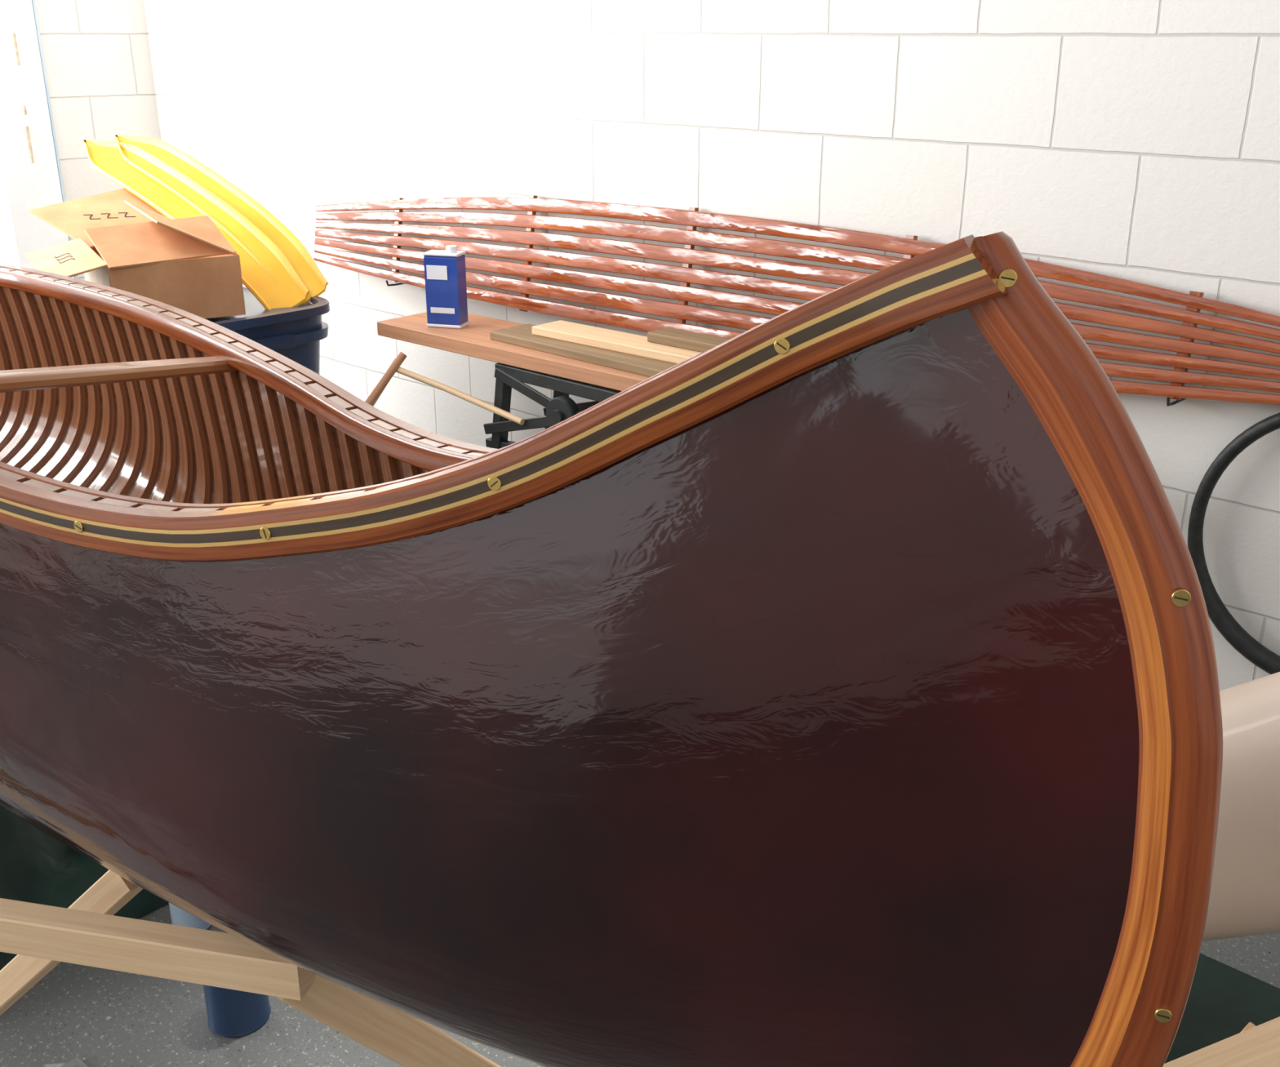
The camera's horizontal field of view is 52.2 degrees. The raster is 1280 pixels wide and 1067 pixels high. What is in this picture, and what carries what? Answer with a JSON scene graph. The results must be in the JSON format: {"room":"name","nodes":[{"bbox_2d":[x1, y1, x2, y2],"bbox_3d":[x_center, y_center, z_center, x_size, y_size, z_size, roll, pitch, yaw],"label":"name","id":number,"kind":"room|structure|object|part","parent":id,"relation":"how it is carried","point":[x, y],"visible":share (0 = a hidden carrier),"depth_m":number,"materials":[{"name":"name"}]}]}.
{"room":"boat workshop","nodes":[
{"label":"boat workshop","id":0,"kind":"room"},
{"bbox_2d":[0,0,160,280],"bbox_3d":[-3.603,-1.059,2.905,0.200,3.000,5.600,18,28,40],"label":"wall","id":1,"kind":"structure","parent":0,"point":[96,53],"depth_m":4.53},
{"bbox_2d":[0,0,77,278],"bbox_3d":[-2.774,-1.383,3.609,0.165,1.740,2.202,18,28,40],"label":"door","id":2,"kind":"structure","parent":1,"relation":"in","point":[29,161],"depth_m":4.38,"materials":[{"name":"white paint"}]},
{"bbox_2d":[0,902,1279,1066],"bbox_3d":[-0.828,1.340,0.976,7.900,0.100,5.700,18,28,40],"label":"floor","id":3,"kind":"structure","parent":0,"point":[82,1012],"depth_m":2.18,"materials":[{"name":"grey concrete"}]},
{"bbox_2d":[44,1053,100,1066],"bbox_3d":[-0.877,0.907,1.872,0.332,0.059,0.330,18,28,40],"label":"plastic wrap","id":4,"kind":"object","parent":3,"relation":"on","point":[93,1061],"visible":1,"depth_m":2.04,"materials":[{"name":"clear plastic"}]},
{"bbox_2d":[0,804,168,970],"bbox_3d":[-1.319,0.454,2.600,0.880,0.384,0.950,18,28,40],"label":"mat","id":5,"kind":"object","parent":3,"relation":"on","point":[36,867],"visible":0.05,"depth_m":2.36,"materials":[{"name":"rubber"}]},
{"bbox_2d":[168,902,211,929],"bbox_3d":[-0.833,0.672,2.409,0.073,0.118,0.073,18,28,40],"label":"paint can","id":6,"kind":"object","parent":3,"relation":"on","point":[180,917],"visible":0.06,"depth_m":2.39,"materials":[{"name":"metal"}]},
{"bbox_2d":[203,984,271,1036],"bbox_3d":[-0.676,0.763,2.184,0.104,0.108,0.104,18,28,40],"label":"paint can","id":7,"kind":"object","parent":3,"relation":"on","point":[230,1012],"visible":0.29,"depth_m":2.15,"materials":[{"name":"blue plastic"}]},
{"bbox_2d":[0,869,501,1066],"bbox_3d":[-0.724,0.674,1.724,1.329,0.641,0.488,-1,21,-3],"label":"sawhorse","id":8,"kind":"object","parent":3,"relation":"on","point":[87,932],"visible":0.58,"depth_m":1.47,"materials":[{"name":"brown wood"}]},
{"bbox_2d":[0,231,1222,1066],"bbox_3d":[-1.294,-0.207,2.126,4.257,0.899,0.771,18,28,40],"label":"canoe","id":9,"kind":"object","parent":8,"relation":"on","point":[836,684],"visible":1,"depth_m":1.01,"materials":[{"name":"red wood"}]},
{"bbox_3d":[0.234,0.230,0.993,0.374,0.901,0.040,16,26,36],"label":"stem","id":10,"kind":"part","parent":9,"relation":"part of","materials":[{"name":"brown wood"}]},
{"bbox_2d":[364,351,524,425],"bbox_3d":[-0.768,-0.028,3.289,0.942,0.793,0.377,-4,21,-10],"label":"mallet","id":11,"kind":"object","parent":3,"relation":"on","point":[394,367],"visible":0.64,"depth_m":3.26,"materials":[{"name":"brown wood"}]},
{"bbox_2d":[483,363,621,448],"bbox_3d":[-0.098,0.007,3.185,0.750,0.812,0.260,18,28,40],"label":"folding stand","id":12,"kind":"object","parent":3,"relation":"on","point":[561,407],"visible":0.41,"depth_m":3.07,"materials":[{"name":"black metal"}]},
{"bbox_2d":[377,311,649,391],"bbox_3d":[-0.007,-0.375,2.985,1.600,0.036,0.235,18,27,38],"label":"plank","id":13,"kind":"object","parent":12,"relation":"on","point":[473,340],"visible":0.35,"depth_m":3.16,"materials":[{"name":"brown wood"}]},
{"bbox_2d":[422,244,468,328],"bbox_3d":[-0.491,-0.626,3.307,0.091,0.202,0.059,5,22,14],"label":"tin","id":14,"kind":"object","parent":13,"relation":"on","point":[445,273],"visible":1,"depth_m":3.29,"materials":[{"name":"blue metal"}]},
{"bbox_2d":[489,320,730,377],"bbox_3d":[0.047,-0.408,2.933,0.973,0.063,0.210,18,28,40],"label":"lumber offcuts","id":15,"kind":"object","parent":13,"relation":"on","point":[664,348],"visible":0.55,"depth_m":2.98,"materials":[{"name":"brown wood"}]},
{"bbox_2d":[1163,1016,1279,1066],"bbox_3d":[0.619,0.830,1.493,0.514,0.506,0.451,-11,23,-26],"label":"sawhorse","id":16,"kind":"object","parent":3,"relation":"on","point":[1259,1046],"visible":1,"depth_m":1.45,"materials":[{"name":"brown wood"}]},
{"bbox_2d":[1164,952,1279,1063],"bbox_3d":[1.014,0.879,1.813,0.700,0.160,0.380,18,28,40],"label":"mat","id":17,"kind":"object","parent":3,"relation":"on","point":[1223,999],"visible":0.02,"depth_m":2.00,"materials":[{"name":"dark green plastic"}]},
{"bbox_2d":[1202,671,1279,940],"bbox_3d":[1.168,0.224,1.526,2.497,1.580,0.266,12,24,28],"label":"hull","id":18,"kind":"object","parent":3,"relation":"on","point":[1244,900],"visible":0.07,"depth_m":1.69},
{"bbox_3d":[-1.193,0.002,3.685,0.726,0.460,0.488,18,28,40],"label":"storage tote","id":19,"kind":"object","parent":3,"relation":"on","visible":0},
{"bbox_2d":[204,284,329,374],"bbox_3d":[-1.193,-0.418,3.524,0.768,0.440,0.488,18,28,40],"label":"plastic bin","id":20,"kind":"object","parent":19,"relation":"on","point":[295,333],"visible":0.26,"depth_m":3.31,"materials":[{"name":"blue plastic"}]},
{"bbox_2d":[25,188,245,318],"bbox_3d":[-1.353,-0.735,3.403,0.440,0.238,0.799,-11,24,-27],"label":"cardboard box","id":21,"kind":"object","parent":20,"relation":"on","point":[121,242],"visible":0.85,"depth_m":3.17,"materials":[{"name":"brown cardboard"}]},
{"bbox_2d":[81,137,310,310],"bbox_3d":[-1.290,-0.880,3.666,1.050,0.394,0.144,18,28,40],"label":"sled","id":22,"kind":"object","parent":20,"relation":"on","point":[104,157],"visible":0.9,"depth_m":3.60,"materials":[{"name":"yellow plastic"}]},
{"bbox_2d":[113,132,328,304],"bbox_3d":[-1.223,-0.905,3.692,0.976,0.393,0.135,18,28,40],"label":"sled","id":23,"kind":"object","parent":20,"relation":"on","point":[303,263],"visible":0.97,"depth_m":3.62,"materials":[{"name":"yellow plastic"}]},
{"bbox_2d":[143,0,1279,690],"bbox_3d":[1.065,-0.833,2.313,7.900,3.000,0.200,18,28,40],"label":"wall","id":24,"kind":"structure","parent":0,"point":[1135,140],"depth_m":2.87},
{"bbox_2d":[313,195,1279,406],"bbox_3d":[0.172,-0.594,3.075,3.240,0.320,0.098,18,28,40],"label":"frame","id":25,"kind":"object","parent":24,"relation":"attached to","point":[909,246],"visible":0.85,"depth_m":3.08,"materials":[{"name":"brown wood"}]},
{"bbox_2d":[1187,412,1279,674],"bbox_3d":[1.215,0.033,2.292,0.502,0.532,0.068,18,28,40],"label":"tire","id":26,"kind":"object","parent":24,"relation":"hanging from","point":[1224,621],"visible":0.88,"depth_m":2.42,"materials":[{"name":"black rubber"}]}
]}

